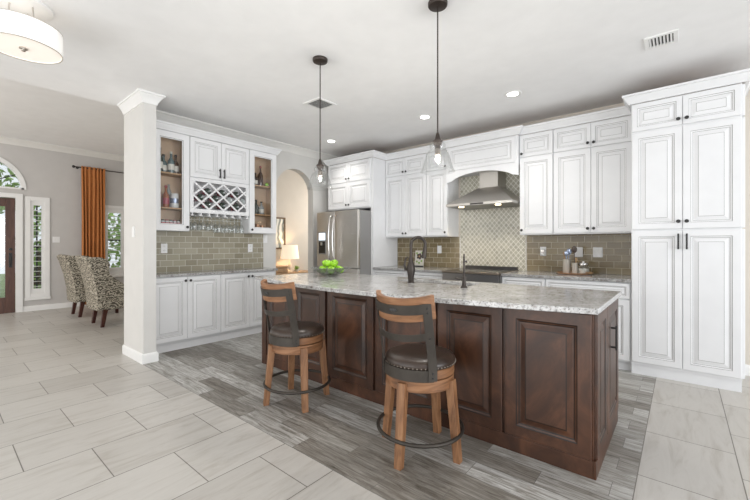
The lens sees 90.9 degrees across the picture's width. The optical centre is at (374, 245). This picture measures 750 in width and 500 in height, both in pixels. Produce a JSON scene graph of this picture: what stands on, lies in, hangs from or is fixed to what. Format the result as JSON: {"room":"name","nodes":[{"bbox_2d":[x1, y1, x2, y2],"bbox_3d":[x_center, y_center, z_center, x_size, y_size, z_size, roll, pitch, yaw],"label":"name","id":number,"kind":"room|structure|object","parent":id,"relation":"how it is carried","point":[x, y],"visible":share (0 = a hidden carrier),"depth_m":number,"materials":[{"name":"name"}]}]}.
{"room":"kitchen","nodes":[
{"label":"kitchen","id":0,"kind":"room"},
{"bbox_2d":[0,143,123,305],"bbox_3d":[-7.539,-0.380,6.324,0.140,3.300,6.500,0,0,40],"label":"wall","id":1,"kind":"structure","parent":0,"point":[45,173],"depth_m":7.52,"materials":[{"name":"paint"}]},
{"bbox_2d":[0,192,22,313],"bbox_3d":[-7.186,0.135,6.678,0.110,2.270,1.175,0,0,40],"label":"door","id":2,"kind":"structure","parent":1,"relation":"in","point":[12,302],"depth_m":7.03,"materials":[{"name":"brown wood"}]},
{"bbox_2d":[0,157,25,189],"bbox_3d":[-7.197,-1.403,6.689,0.120,0.635,1.270,0,0,40],"label":"window","id":3,"kind":"structure","parent":1,"relation":"in","point":[6,163],"depth_m":7.02,"materials":[{"name":"white paint"}]},
{"bbox_2d":[25,196,50,300],"bbox_3d":[-6.680,0.045,7.300,0.165,2.020,0.380,0,0,40],"label":"window","id":4,"kind":"structure","parent":1,"relation":"in","point":[43,292],"depth_m":7.30,"materials":[{"name":"white paint"}]},
{"bbox_2d":[23,302,86,311],"bbox_3d":[-6.131,1.218,7.897,0.017,0.104,2.080,0,0,40],"label":"baseboard","id":5,"kind":"structure","parent":1,"relation":"attached to","point":[67,304],"depth_m":7.39,"materials":[{"name":"white paint"}]},
{"bbox_2d":[52,237,59,242],"bbox_3d":[-6.471,-0.130,7.491,0.011,0.120,0.115,0,0,40],"label":"light switch","id":6,"kind":"object","parent":1,"relation":"attached to","point":[54,239],"visible":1,"depth_m":7.49,"materials":[{"name":"white paint"}]},
{"bbox_2d":[0,136,123,161],"bbox_3d":[-7.484,-1.975,6.213,0.086,0.110,6.400,0,0,40],"label":"trim","id":7,"kind":"structure","parent":1,"relation":"attached to","point":[5,140],"depth_m":7.50,"materials":[{"name":"beige paint"}]},
{"bbox_2d":[72,165,123,172],"bbox_3d":[-5.820,-1.645,8.185,0.128,0.056,1.435,0,0,40],"label":"curtain rod","id":8,"kind":"object","parent":1,"relation":"attached to","point":[73,166],"visible":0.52,"depth_m":7.87,"materials":[{"name":"black metal"}]},
{"bbox_2d":[81,166,104,304],"bbox_3d":[-6.010,-0.217,7.888,0.093,2.915,0.437,0,0,40],"label":"curtain","id":9,"kind":"object","parent":8,"relation":"hanging from","point":[92,180],"visible":0.77,"depth_m":7.88,"materials":[{"name":"orange fabric"}]},
{"bbox_2d":[105,205,123,276],"bbox_3d":[-5.760,-0.105,8.408,0.165,1.590,0.810,0,0,40],"label":"window","id":10,"kind":"structure","parent":1,"relation":"in","point":[114,271],"depth_m":8.29,"materials":[{"name":"white paint"}]},
{"bbox_2d":[0,77,123,155],"bbox_3d":[-4.723,-2.090,6.131,4.800,0.120,9.800,0,0,40],"label":"ceiling","id":11,"kind":"structure","parent":0,"point":[28,112],"depth_m":5.92,"materials":[{"name":"paint"}]},
{"bbox_2d":[124,102,155,353],"bbox_3d":[-2.696,-0.195,4.224,0.625,2.930,0.127,0,0,40],"label":"wall column","id":12,"kind":"structure","parent":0,"point":[140,122],"depth_m":4.06,"materials":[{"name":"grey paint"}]},
{"bbox_2d":[122,344,158,364],"bbox_3d":[-2.689,1.218,4.219,0.642,0.104,0.161,0,0,40],"label":"baseboard","id":13,"kind":"structure","parent":12,"relation":"attached to","point":[141,358],"depth_m":4.05,"materials":[{"name":"white paint"}]},
{"bbox_2d":[117,88,165,114],"bbox_3d":[-2.669,-1.605,4.203,0.694,0.110,0.265,0,0,40],"label":"trim","id":14,"kind":"structure","parent":12,"relation":"attached to","point":[138,96],"depth_m":4.04,"materials":[{"name":"white paint"}]},
{"bbox_2d":[167,151,331,274],"bbox_3d":[-1.716,-0.380,5.871,0.140,3.300,3.658,0,0,40],"label":"wall","id":15,"kind":"structure","parent":0,"point":[317,186],"depth_m":6.52,"materials":[{"name":"grey paint"}]},
{"bbox_2d":[156,128,188,231],"bbox_3d":[-2.539,-0.785,4.533,0.275,1.200,0.422,0,0,40],"label":"upper cabinet","id":16,"kind":"object","parent":15,"relation":"attached to","point":[166,141],"visible":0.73,"depth_m":4.59,"materials":[{"name":"white paint"}]},
{"bbox_2d":[162,154,166,171],"bbox_3d":[-2.608,-1.013,4.553,0.082,0.235,0.082,0,0,40],"label":"bottle","id":17,"kind":"object","parent":16,"relation":"on","point":[163,155],"visible":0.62,"depth_m":4.53,"materials":[{"name":"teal glass"}]},
{"bbox_2d":[162,185,168,206],"bbox_3d":[-2.560,-0.606,4.517,0.078,0.270,0.078,0,0,40],"label":"bottle","id":18,"kind":"object","parent":16,"relation":"on","point":[165,197],"visible":0.88,"depth_m":4.49,"materials":[{"name":"red"}]},
{"bbox_2d":[167,184,171,206],"bbox_3d":[-2.580,-0.621,4.618,0.064,0.300,0.062,0,0,40],"label":"bottle","id":19,"kind":"object","parent":16,"relation":"on","point":[169,192],"visible":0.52,"depth_m":4.60,"materials":[{"name":"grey glass"}]},
{"bbox_2d":[167,151,174,172],"bbox_3d":[-2.522,-1.030,4.563,0.078,0.270,0.078,0,0,40],"label":"bottle","id":20,"kind":"object","parent":16,"relation":"on","point":[171,164],"visible":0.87,"depth_m":4.54,"materials":[{"name":"teal glass"}]},
{"bbox_2d":[161,171,181,177],"bbox_3d":[-2.558,-0.886,4.549,0.197,0.018,0.370,0,0,40],"label":"shelf","id":21,"kind":"object","parent":16,"relation":"attached to","point":[163,174],"depth_m":4.59,"materials":[{"name":"beige wood"}]},
{"bbox_2d":[161,207,181,210],"bbox_3d":[-2.558,-0.461,4.549,0.197,0.018,0.370,0,0,40],"label":"shelf","id":22,"kind":"object","parent":16,"relation":"attached to","point":[162,208],"depth_m":4.57,"materials":[{"name":"beige wood"}]},
{"bbox_2d":[170,193,178,207],"bbox_3d":[-2.496,-0.561,4.594,0.094,0.182,0.094,0,0,40],"label":"canister","id":23,"kind":"object","parent":16,"relation":"on","point":[174,198],"visible":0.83,"depth_m":4.56,"materials":[{"name":"white"}]},
{"bbox_2d":[174,155,178,173],"bbox_3d":[-2.508,-1.020,4.643,0.073,0.250,0.073,0,0,40],"label":"bottle","id":24,"kind":"object","parent":16,"relation":"on","point":[175,156],"visible":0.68,"depth_m":4.63,"materials":[{"name":"brown glass"}]},
{"bbox_2d":[156,216,262,272],"bbox_3d":[-2.281,-0.043,5.071,0.010,0.754,1.702,0,0,40],"label":"backsplash","id":25,"kind":"structure","parent":15,"relation":"attached to","point":[196,249],"depth_m":5.06,"materials":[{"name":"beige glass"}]},
{"bbox_2d":[161,244,166,252],"bbox_3d":[-2.640,0.030,4.622,0.009,0.120,0.075,0,0,40],"label":"wall outlet","id":26,"kind":"object","parent":25,"relation":"attached to","point":[163,246],"visible":1,"depth_m":4.62,"materials":[{"name":"white paint"}]},
{"bbox_2d":[189,136,248,219],"bbox_3d":[-2.138,-0.886,5.014,0.282,0.998,0.822,0,0,40],"label":"wine rack cabinet","id":27,"kind":"object","parent":15,"relation":"attached to","point":[215,166],"visible":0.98,"depth_m":4.93,"materials":[{"name":"white paint"}]},
{"bbox_2d":[194,194,203,200],"bbox_3d":[-2.326,-0.628,4.823,0.192,0.088,0.089,0,0,40],"label":"wine bottle","id":28,"kind":"object","parent":27,"relation":"in","point":[200,196],"visible":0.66,"depth_m":4.77,"materials":[{"name":"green glass"}]},
{"bbox_2d":[200,188,210,195],"bbox_3d":[-2.263,-0.716,4.900,0.192,0.088,0.089,0,0,40],"label":"wine bottle","id":29,"kind":"object","parent":27,"relation":"in","point":[207,190],"visible":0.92,"depth_m":4.85,"materials":[{"name":"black glass"}]},
{"bbox_2d":[200,201,210,208],"bbox_3d":[-2.263,-0.540,4.900,0.192,0.088,0.089,0,0,40],"label":"wine bottle","id":30,"kind":"object","parent":27,"relation":"in","point":[208,204],"visible":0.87,"depth_m":4.85,"materials":[{"name":"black glass"}]},
{"bbox_2d":[207,196,217,202],"bbox_3d":[-2.199,-0.628,4.977,0.192,0.088,0.089,0,0,40],"label":"wine bottle","id":31,"kind":"object","parent":27,"relation":"in","point":[215,198],"visible":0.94,"depth_m":4.93,"materials":[{"name":"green glass"}]},
{"bbox_2d":[156,119,281,155],"bbox_3d":[-2.125,-1.430,5.030,0.300,0.086,1.837,0,0,40],"label":"crown molding","id":32,"kind":"structure","parent":27,"relation":"on","point":[162,125],"depth_m":4.84,"materials":[{"name":"white paint"}]},
{"bbox_2d":[215,203,224,209],"bbox_3d":[-2.135,-0.540,5.054,0.192,0.088,0.089,0,0,40],"label":"wine bottle","id":33,"kind":"object","parent":27,"relation":"in","point":[222,205],"visible":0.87,"depth_m":5.00,"materials":[{"name":"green glass"}]},
{"bbox_2d":[215,190,224,196],"bbox_3d":[-2.135,-0.716,5.054,0.192,0.088,0.089,0,0,40],"label":"wine bottle","id":34,"kind":"object","parent":27,"relation":"in","point":[222,192],"visible":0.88,"depth_m":5.00,"materials":[{"name":"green glass"}]},
{"bbox_2d":[221,197,231,203],"bbox_3d":[-2.071,-0.628,5.131,0.192,0.088,0.089,0,0,40],"label":"wine bottle","id":35,"kind":"object","parent":27,"relation":"in","point":[228,199],"visible":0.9,"depth_m":5.08,"materials":[{"name":"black glass"}]},
{"bbox_2d":[228,204,238,210],"bbox_3d":[-2.007,-0.540,5.208,0.192,0.088,0.089,0,0,40],"label":"wine bottle","id":36,"kind":"object","parent":27,"relation":"in","point":[235,206],"visible":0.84,"depth_m":5.16,"materials":[{"name":"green glass"}]},
{"bbox_2d":[228,192,238,197],"bbox_3d":[-2.007,-0.716,5.208,0.192,0.088,0.089,0,0,40],"label":"wine bottle","id":37,"kind":"object","parent":27,"relation":"in","point":[236,194],"visible":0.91,"depth_m":5.16,"materials":[{"name":"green glass"}]},
{"bbox_2d":[156,110,337,160],"bbox_3d":[-1.663,-1.605,5.757,0.086,0.110,3.525,0,0,40],"label":"trim","id":38,"kind":"structure","parent":15,"relation":"attached to","point":[160,115],"depth_m":5.35,"materials":[{"name":"beige paint"}]},
{"bbox_2d":[240,149,275,233],"bbox_3d":[-1.728,-0.785,5.511,0.275,1.200,0.458,0,0,40],"label":"upper cabinet","id":39,"kind":"object","parent":15,"relation":"attached to","point":[265,194],"visible":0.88,"depth_m":5.58,"materials":[{"name":"white paint"}]},
{"bbox_2d":[255,200,258,213],"bbox_3d":[-1.775,-0.581,5.509,0.082,0.220,0.082,0,0,40],"label":"bottle","id":40,"kind":"object","parent":39,"relation":"on","point":[256,205],"visible":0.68,"depth_m":5.48,"materials":[{"name":"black glass"}]},
{"bbox_2d":[258,166,262,185],"bbox_3d":[-1.727,-1.050,5.567,0.073,0.310,0.073,0,0,40],"label":"bottle","id":41,"kind":"object","parent":39,"relation":"on","point":[260,175],"visible":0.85,"depth_m":5.54,"materials":[{"name":"brown glass"}]},
{"bbox_2d":[259,202,263,213],"bbox_3d":[-1.718,-0.571,5.579,0.082,0.200,0.082,0,0,40],"label":"bottle","id":42,"kind":"object","parent":39,"relation":"on","point":[261,208],"visible":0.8,"depth_m":5.55,"materials":[{"name":"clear glass"}]},
{"bbox_2d":[255,185,270,189],"bbox_3d":[-1.747,-0.886,5.527,0.197,0.018,0.406,0,0,40],"label":"shelf","id":43,"kind":"object","parent":39,"relation":"attached to","point":[257,187],"depth_m":5.59,"materials":[{"name":"beige wood"}]},
{"bbox_2d":[255,214,270,216],"bbox_3d":[-1.747,-0.461,5.527,0.197,0.018,0.406,0,0,40],"label":"shelf","id":44,"kind":"object","parent":39,"relation":"attached to","point":[256,215],"depth_m":5.55,"materials":[{"name":"beige wood"}]},
{"bbox_2d":[276,170,307,270],"bbox_3d":[-2.606,-0.380,8.532,4.630,3.300,3.400,0,0,40],"label":"wall","id":45,"kind":"structure","parent":0,"point":[291,189],"depth_m":8.55,"materials":[{"name":"beige paint"}]},
{"bbox_2d":[276,217,285,248],"bbox_3d":[-2.219,-0.285,8.106,0.030,0.710,0.600,0,0,40],"label":"framed picture","id":46,"kind":"object","parent":45,"relation":"attached to","point":[280,221],"visible":0.27,"depth_m":8.24,"materials":[{"name":"brown metal"}]},
{"bbox_2d":[0,306,749,499],"bbox_3d":[-1.511,1.295,3.464,13.150,0.050,9.800,0,0,40],"label":"floor","id":47,"kind":"structure","parent":0,"point":[81,418],"depth_m":2.46,"materials":[{"name":"tile"}]},
{"bbox_2d":[56,254,118,316],"bbox_3d":[-5.335,0.708,6.881,0.752,1.124,0.847,0,0,40],"label":"chair","id":48,"kind":"object","parent":47,"relation":"on","point":[75,289],"visible":0.64,"depth_m":6.52,"materials":[{"name":"fabric"}]},
{"bbox_2d":[75,255,123,327],"bbox_3d":[-4.328,0.708,6.058,0.752,1.124,0.847,0,0,40],"label":"chair","id":49,"kind":"object","parent":47,"relation":"on","point":[104,292],"visible":0.77,"depth_m":5.73,"materials":[{"name":"fabric"}]},
{"bbox_2d":[156,274,220,352],"bbox_3d":[-2.420,0.820,4.644,0.340,0.900,0.855,0,0,40],"label":"base cabinet","id":50,"kind":"object","parent":47,"relation":"on","point":[188,308],"visible":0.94,"depth_m":4.56,"materials":[{"name":"white paint"}]},
{"bbox_2d":[156,268,277,277],"bbox_3d":[-2.143,0.351,4.983,0.334,0.033,1.741,0,0,40],"label":"countertop","id":51,"kind":"structure","parent":50,"relation":"on","point":[208,272],"depth_m":4.85,"materials":[{"name":"grey stone"}]},
{"bbox_2d":[219,271,274,340],"bbox_3d":[-1.874,0.820,5.301,0.340,0.900,0.848,0,0,40],"label":"base cabinet","id":52,"kind":"object","parent":47,"relation":"on","point":[241,296],"visible":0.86,"depth_m":5.11,"materials":[{"name":"white paint"}]},
{"bbox_2d":[276,270,307,274],"bbox_3d":[-1.930,0.920,8.101,0.440,0.700,1.300,0,0,40],"label":"console table","id":53,"kind":"object","parent":47,"relation":"on","point":[299,271],"visible":0.16,"depth_m":8.01,"materials":[{"name":"beige wood"}]},
{"bbox_2d":[276,265,287,272],"bbox_3d":[-2.066,0.497,7.876,0.250,0.145,0.350,0,0,40],"label":"box","id":54,"kind":"object","parent":53,"relation":"on","point":[281,269],"visible":0.51,"depth_m":7.82,"materials":[{"name":"beige wood"}]},
{"bbox_2d":[281,245,298,271],"bbox_3d":[-1.877,0.275,8.135,0.400,0.590,0.400,0,0,40],"label":"table lamp","id":55,"kind":"object","parent":53,"relation":"on","point":[289,252],"visible":0.94,"depth_m":7.99,"materials":[{"name":"beige fabric"}]},
{"bbox_2d":[260,279,330,412],"bbox_3d":[-0.652,0.770,3.042,0.546,0.998,0.578,0,0,40],"label":"bar stool","id":56,"kind":"object","parent":47,"relation":"on","point":[292,338],"visible":1,"depth_m":2.87,"materials":[{"name":"brown wood"}]},
{"bbox_2d":[270,321,323,338],"bbox_3d":[-0.642,0.680,3.054,0.438,0.075,0.438,0,0,40],"label":"cushion","id":57,"kind":"object","parent":56,"relation":"on","point":[305,329],"depth_m":2.91,"materials":[{"name":"brown leather"}]},
{"bbox_2d":[317,209,370,274],"bbox_3d":[-0.373,0.355,6.228,0.934,1.830,0.992,0,0,40],"label":"refrigerator","id":58,"kind":"object","parent":47,"relation":"on","point":[344,236],"visible":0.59,"depth_m":5.81,"materials":[{"name":"silver metal"}]},
{"bbox_2d":[328,157,397,274],"bbox_3d":[-0.229,-0.072,6.394,1.020,2.685,0.711,0,0,40],"label":"refrigerator surround","id":59,"kind":"object","parent":47,"relation":"on","point":[358,184],"visible":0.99,"depth_m":6.02,"materials":[{"name":"white paint"}]},
{"bbox_2d":[373,269,406,276],"bbox_3d":[0.413,0.820,5.874,0.628,0.900,0.691,0,0,40],"label":"base cabinet","id":60,"kind":"object","parent":47,"relation":"on","point":[375,272],"visible":0.07,"depth_m":5.63,"materials":[{"name":"white paint"}]},
{"bbox_2d":[373,265,459,272],"bbox_3d":[0.668,0.351,5.674,1.273,0.034,0.674,0,0,40],"label":"countertop","id":61,"kind":"structure","parent":60,"relation":"on","point":[396,268],"depth_m":5.48,"materials":[{"name":"grey stone"}]},
{"bbox_2d":[415,250,423,266],"bbox_3d":[0.718,0.204,6.008,0.170,0.260,0.063,0,0,40],"label":"decorative plaque","id":62,"kind":"object","parent":61,"relation":"on","point":[419,262],"visible":0.88,"depth_m":6.01,"materials":[{"name":"beige ceramic"}]},
{"bbox_2d":[375,290,463,470],"bbox_3d":[0.271,0.770,2.301,0.546,0.999,0.578,0,0,37],"label":"bar stool","id":63,"kind":"object","parent":47,"relation":"on","point":[419,368],"visible":1,"depth_m":2.13,"materials":[{"name":"brown wood"}]},
{"bbox_2d":[385,343,455,370],"bbox_3d":[0.281,0.680,2.314,0.438,0.075,0.438,0,0,37],"label":"cushion","id":64,"kind":"object","parent":63,"relation":"on","point":[411,356],"depth_m":2.18,"materials":[{"name":"brown leather"}]},
{"bbox_2d":[406,272,442,279],"bbox_3d":[0.904,0.820,5.467,0.643,0.900,0.691,0,0,40],"label":"base cabinet","id":65,"kind":"object","parent":47,"relation":"on","point":[428,275],"visible":0.04,"depth_m":5.20,"materials":[{"name":"white paint"}]},
{"bbox_2d":[262,282,617,479],"bbox_3d":[0.284,0.819,3.328,3.186,0.902,0.896,0,0,40],"label":"kitchen island","id":66,"kind":"object","parent":47,"relation":"on","point":[542,386],"visible":0.66,"depth_m":2.34,"materials":[{"name":"brown wood"}]},
{"bbox_2d":[255,272,621,314],"bbox_3d":[0.178,0.349,3.278,3.237,0.033,1.218,0,0,40],"label":"island countertop","id":67,"kind":"structure","parent":66,"relation":"on","point":[483,294],"depth_m":2.76,"materials":[{"name":"stone"}]},
{"bbox_2d":[311,267,351,275],"bbox_3d":[-0.490,0.285,4.111,0.456,0.096,0.463,0,0,40],"label":"bowl","id":68,"kind":"object","parent":67,"relation":"on","point":[313,268],"visible":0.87,"depth_m":4.05,"materials":[{"name":"clear glass"}]},
{"bbox_2d":[320,266,326,272],"bbox_3d":[-0.564,0.256,4.044,0.082,0.082,0.081,0,0,11],"label":"apple","id":69,"kind":"object","parent":68,"relation":"in","point":[323,269],"visible":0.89,"depth_m":4.01,"materials":[{"name":"green food"}]},
{"bbox_2d":[324,260,330,266],"bbox_3d":[-0.517,0.189,4.059,0.081,0.084,0.082,0,0,40],"label":"apple","id":70,"kind":"object","parent":69,"relation":"on","point":[327,263],"visible":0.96,"depth_m":4.03,"materials":[{"name":"green food"}]},
{"bbox_2d":[403,236,426,282],"bbox_3d":[0.364,0.121,3.350,0.210,0.424,0.076,0,0,-10],"label":"kitchen faucet","id":71,"kind":"object","parent":67,"relation":"on","point":[410,269],"visible":0.99,"depth_m":3.33,"materials":[{"name":"brown metal"}]},
{"bbox_2d":[455,254,466,287],"bbox_3d":[0.703,0.198,2.955,0.104,0.270,0.075,0,0,-10],"label":"filter faucet","id":72,"kind":"object","parent":67,"relation":"on","point":[463,278],"visible":1,"depth_m":2.94,"materials":[{"name":"brown metal"}]},
{"bbox_2d":[442,265,518,282],"bbox_3d":[1.410,0.777,4.963,0.782,0.985,0.791,0,0,40],"label":"range","id":73,"kind":"object","parent":47,"relation":"on","point":[473,273],"visible":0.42,"depth_m":4.80,"materials":[{"name":"black metal"}]},
{"bbox_2d":[449,268,514,272],"bbox_3d":[1.424,0.326,4.979,0.734,0.004,0.610,0,0,40],"label":"cooktop","id":74,"kind":"object","parent":73,"relation":"in","point":[489,270],"depth_m":4.89,"materials":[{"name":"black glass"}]},
{"bbox_2d":[502,276,545,285],"bbox_3d":[1.944,0.820,4.603,0.500,0.900,0.691,0,0,40],"label":"base cabinet","id":75,"kind":"object","parent":47,"relation":"on","point":[505,279],"visible":0.11,"depth_m":4.35,"materials":[{"name":"white paint"}]},
{"bbox_2d":[501,271,630,282],"bbox_3d":[2.260,0.351,4.352,1.310,0.034,0.674,0,0,40],"label":"countertop","id":76,"kind":"structure","parent":75,"relation":"on","point":[530,274],"depth_m":4.18,"materials":[{"name":"grey stone"}]},
{"bbox_2d":[557,271,590,274],"bbox_3d":[2.372,0.323,4.399,0.380,0.022,0.380,0,0,40],"label":"copper tray","id":77,"kind":"object","parent":76,"relation":"on","point":[558,272],"visible":0.7,"depth_m":4.25,"materials":[{"name":"brown wood"}]},
{"bbox_2d":[563,259,570,272],"bbox_3d":[2.293,0.242,4.413,0.087,0.169,0.087,0,0,40],"label":"utensil crock","id":78,"kind":"object","parent":77,"relation":"on","point":[566,262],"visible":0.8,"depth_m":4.38,"materials":[{"name":"grey ceramic"}]},
{"bbox_2d":[572,263,577,272],"bbox_3d":[2.345,0.262,4.331,0.062,0.129,0.062,0,0,40],"label":"utensil crock","id":79,"kind":"object","parent":77,"relation":"on","point":[574,265],"visible":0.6,"depth_m":4.31,"materials":[{"name":"ceramic"}]},
{"bbox_2d":[571,246,576,262],"bbox_3d":[2.345,0.157,4.342,0.061,0.315,0.022,0,0,40],"label":"utensil","id":80,"kind":"object","parent":79,"relation":"in","point":[574,248],"visible":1,"depth_m":4.34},
{"bbox_2d":[578,261,588,272],"bbox_3d":[2.443,0.253,4.328,0.132,0.148,0.132,0,0,40],"label":"glass canister","id":81,"kind":"object","parent":77,"relation":"on","point":[580,270],"visible":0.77,"depth_m":4.28,"materials":[{"name":"clear glass"}]},
{"bbox_2d":[546,278,631,370],"bbox_3d":[2.447,0.820,4.185,0.805,0.900,0.691,0,0,40],"label":"base cabinet","id":82,"kind":"object","parent":47,"relation":"on","point":[624,301],"visible":0.16,"depth_m":3.75,"materials":[{"name":"white paint"}]},
{"bbox_2d":[631,83,744,392],"bbox_3d":[3.062,-0.072,3.659,0.806,2.685,0.716,0,0,40],"label":"pantry cabinet","id":83,"kind":"object","parent":47,"relation":"on","point":[688,150],"visible":1,"depth_m":3.39,"materials":[{"name":"white paint"}]},
{"bbox_2d":[323,68,749,165],"bbox_3d":[1.370,-1.452,5.054,5.336,0.089,0.728,0,0,40],"label":"crown molding","id":84,"kind":"structure","parent":83,"relation":"on","point":[741,76],"depth_m":4.17,"materials":[{"name":"white paint"}]},
{"bbox_2d":[0,0,749,156],"bbox_3d":[-0.095,-1.905,1.411,8.350,0.490,8.450,0,0,40],"label":"ceiling","id":85,"kind":"structure","parent":0,"point":[247,66],"depth_m":3.30,"materials":[{"name":"paint"}]},
{"bbox_2d":[0,0,62,64],"bbox_3d":[-2.421,-1.499,2.541,0.419,0.322,0.419,0,0,40],"label":"drum ceiling light","id":86,"kind":"object","parent":85,"relation":"attached to","point":[25,35],"visible":1,"depth_m":2.51,"materials":[{"name":"white fabric"}]},
{"bbox_2d":[0,33,61,62],"bbox_3d":[-2.421,-1.367,2.541,0.406,0.006,0.406,0,0,40],"label":"diffuser","id":87,"kind":"object","parent":86,"relation":"attached to","point":[38,49],"depth_m":2.55,"materials":[{"name":"white"}]},
{"bbox_2d":[303,97,336,110],"bbox_3d":[-0.640,-1.653,4.301,0.280,0.012,0.280,0,0,40],"label":"ceiling vent","id":88,"kind":"object","parent":85,"relation":"in","point":[314,103],"visible":0.93,"depth_m":4.29,"materials":[{"name":"white metal"}]},
{"bbox_2d":[313,55,327,176],"bbox_3d":[-0.487,-1.082,3.277,0.236,1.154,0.236,0,0,40],"label":"pendant light","id":89,"kind":"object","parent":85,"relation":"hanging from","point":[320,60],"visible":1,"depth_m":3.27,"materials":[{"name":"brown metal"}]},
{"bbox_2d":[418,114,431,119],"bbox_3d":[0.641,-1.656,4.745,0.184,0.008,0.184,0,0,40],"label":"recessed light","id":90,"kind":"object","parent":85,"relation":"in","point":[425,116],"visible":1,"depth_m":4.75,"materials":[{"name":"white paint"}]},
{"bbox_2d":[428,0,447,155],"bbox_3d":[0.428,-1.082,2.517,0.236,1.154,0.236,0,0,40],"label":"pendant light","id":91,"kind":"object","parent":85,"relation":"hanging from","point":[437,6],"visible":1,"depth_m":2.51,"materials":[{"name":"brown metal"}]},
{"bbox_2d":[435,146,439,155],"bbox_3d":[0.428,-0.647,2.517,0.038,0.055,0.038,0,0,40],"label":"bulb","id":92,"kind":"object","parent":91,"relation":"attached to","point":[437,148],"depth_m":2.50,"materials":[{"name":"white glass"}]},
{"bbox_2d":[504,90,521,97],"bbox_3d":[1.505,-1.656,4.028,0.184,0.008,0.184,0,0,40],"label":"recessed light","id":93,"kind":"object","parent":85,"relation":"in","point":[515,93],"visible":1,"depth_m":4.03,"materials":[{"name":"white paint"}]},
{"bbox_2d":[644,29,678,50],"bbox_3d":[2.299,-1.653,2.965,0.215,0.012,0.220,0,0,40],"label":"ceiling vent","id":94,"kind":"object","parent":85,"relation":"in","point":[669,37],"visible":1,"depth_m":2.96,"materials":[{"name":"white metal"}]},
{"bbox_2d":[383,89,749,364],"bbox_3d":[2.623,-0.195,4.568,8.200,2.930,0.120,0,0,40],"label":"wall","id":95,"kind":"structure","parent":0,"point":[747,98],"depth_m":3.63,"materials":[{"name":"beige paint"}]},
{"bbox_2d":[386,153,426,237],"bbox_3d":[0.572,-0.777,5.944,0.782,1.275,0.381,0,0,40],"label":"upper cabinet","id":96,"kind":"object","parent":95,"relation":"attached to","point":[405,176],"visible":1,"depth_m":5.80,"materials":[{"name":"white paint"}]},
{"bbox_2d":[398,237,459,267],"bbox_3d":[0.841,0.097,5.962,1.172,0.472,0.010,0,0,40],"label":"tile backsplash","id":97,"kind":"structure","parent":95,"relation":"attached to","point":[449,257],"depth_m":5.86,"materials":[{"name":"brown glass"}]},
{"bbox_2d":[426,150,458,236],"bbox_3d":[1.011,-0.777,5.579,0.357,1.275,0.381,0,0,40],"label":"upper cabinet","id":98,"kind":"object","parent":95,"relation":"attached to","point":[441,220],"visible":0.98,"depth_m":5.46,"materials":[{"name":"white paint"}]},
{"bbox_2d":[446,135,519,183],"bbox_3d":[1.536,-1.157,5.129,1.020,0.515,0.403,0,0,40],"label":"valance","id":99,"kind":"object","parent":95,"relation":"attached to","point":[500,154],"visible":0.97,"depth_m":4.94,"materials":[{"name":"white paint"}]},
{"bbox_2d":[446,171,519,209],"bbox_3d":[1.510,-0.779,5.028,0.910,0.501,0.567,0,0,40],"label":"range hood","id":100,"kind":"object","parent":95,"relation":"attached to","point":[492,192],"visible":0.91,"depth_m":4.95,"materials":[{"name":"silver metal"}]},
{"bbox_2d":[460,170,526,270],"bbox_3d":[1.664,-0.346,5.276,0.979,1.373,0.016,0,0,40],"label":"backsplash","id":101,"kind":"structure","parent":95,"relation":"attached to","point":[488,237],"depth_m":5.26,"materials":[{"name":"tile"}]},
{"bbox_2d":[520,129,554,235],"bbox_3d":[2.089,-0.777,4.685,0.395,1.275,0.381,0,0,40],"label":"upper cabinet","id":102,"kind":"object","parent":95,"relation":"attached to","point":[536,149],"visible":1,"depth_m":4.55,"materials":[{"name":"white paint"}]},
{"bbox_2d":[527,234,630,274],"bbox_3d":[2.507,0.097,4.579,1.219,0.472,0.010,0,0,40],"label":"tile backsplash","id":103,"kind":"structure","parent":95,"relation":"attached to","point":[616,259],"depth_m":4.51,"materials":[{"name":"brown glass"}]},
{"bbox_2d":[575,247,582,256],"bbox_3d":[2.512,0.075,4.560,0.100,0.120,0.011,0,0,40],"label":"light switch","id":104,"kind":"object","parent":103,"relation":"attached to","point":[579,253],"visible":0.74,"depth_m":4.55,"materials":[{"name":"white paint"}]},
{"bbox_2d":[593,247,602,256],"bbox_3d":[2.672,0.075,4.427,0.101,0.120,0.011,0,0,40],"label":"light switch","id":105,"kind":"object","parent":103,"relation":"attached to","point":[597,251],"visible":1,"depth_m":4.42,"materials":[{"name":"white paint"}]},
{"bbox_2d":[554,115,630,234],"bbox_3d":[2.550,-0.777,4.302,0.800,1.275,0.381,0,0,40],"label":"upper cabinet","id":106,"kind":"object","parent":95,"relation":"attached to","point":[592,160],"visible":0.97,"depth_m":4.16,"materials":[{"name":"white paint"}]},
{"bbox_2d":[745,364,749,375],"bbox_3d":[4.668,1.218,2.781,2.770,0.104,0.017,0,0,40],"label":"baseboard","id":107,"kind":"structure","parent":95,"relation":"attached to","point":[747,367],"depth_m":3.62,"materials":[{"name":"white paint"}]},
{"label":"outside","id":108,"kind":"structure","parent":0,"visible":0},
{"bbox_2d":[0,274,40,297],"bbox_3d":[-11.783,1.305,12.382,14.050,0.050,20.000,0,0,40],"label":"ground","id":109,"kind":"structure","parent":108,"point":[2,276],"depth_m":11.96,"materials":[{"name":"green plant"}]},
{"bbox_2d":[0,163,34,213],"bbox_3d":[-10.135,-0.950,9.695,2.307,4.470,2.556,0,0,40],"label":"leafy tree","id":110,"kind":"object","parent":109,"relation":"on","point":[2,208],"visible":0.09,"depth_m":9.75,"materials":[{"name":"green plant"}]},
{"bbox_2d":[34,206,40,284],"bbox_3d":[-11.233,-0.195,12.318,1.710,2.971,1.250,0,0,40],"label":"leafy tree","id":111,"kind":"object","parent":109,"relation":"on","point":[39,213],"visible":0.14,"depth_m":12.18,"materials":[{"name":"green plant"}]},
{"bbox_2d":[108,213,119,266],"bbox_3d":[-8.168,-0.131,12.426,2.035,2.843,1.840,0,0,40],"label":"leafy tree","id":112,"kind":"object","parent":109,"relation":"on","point":[117,228],"visible":0.12,"depth_m":12.07,"materials":[{"name":"green plant"}]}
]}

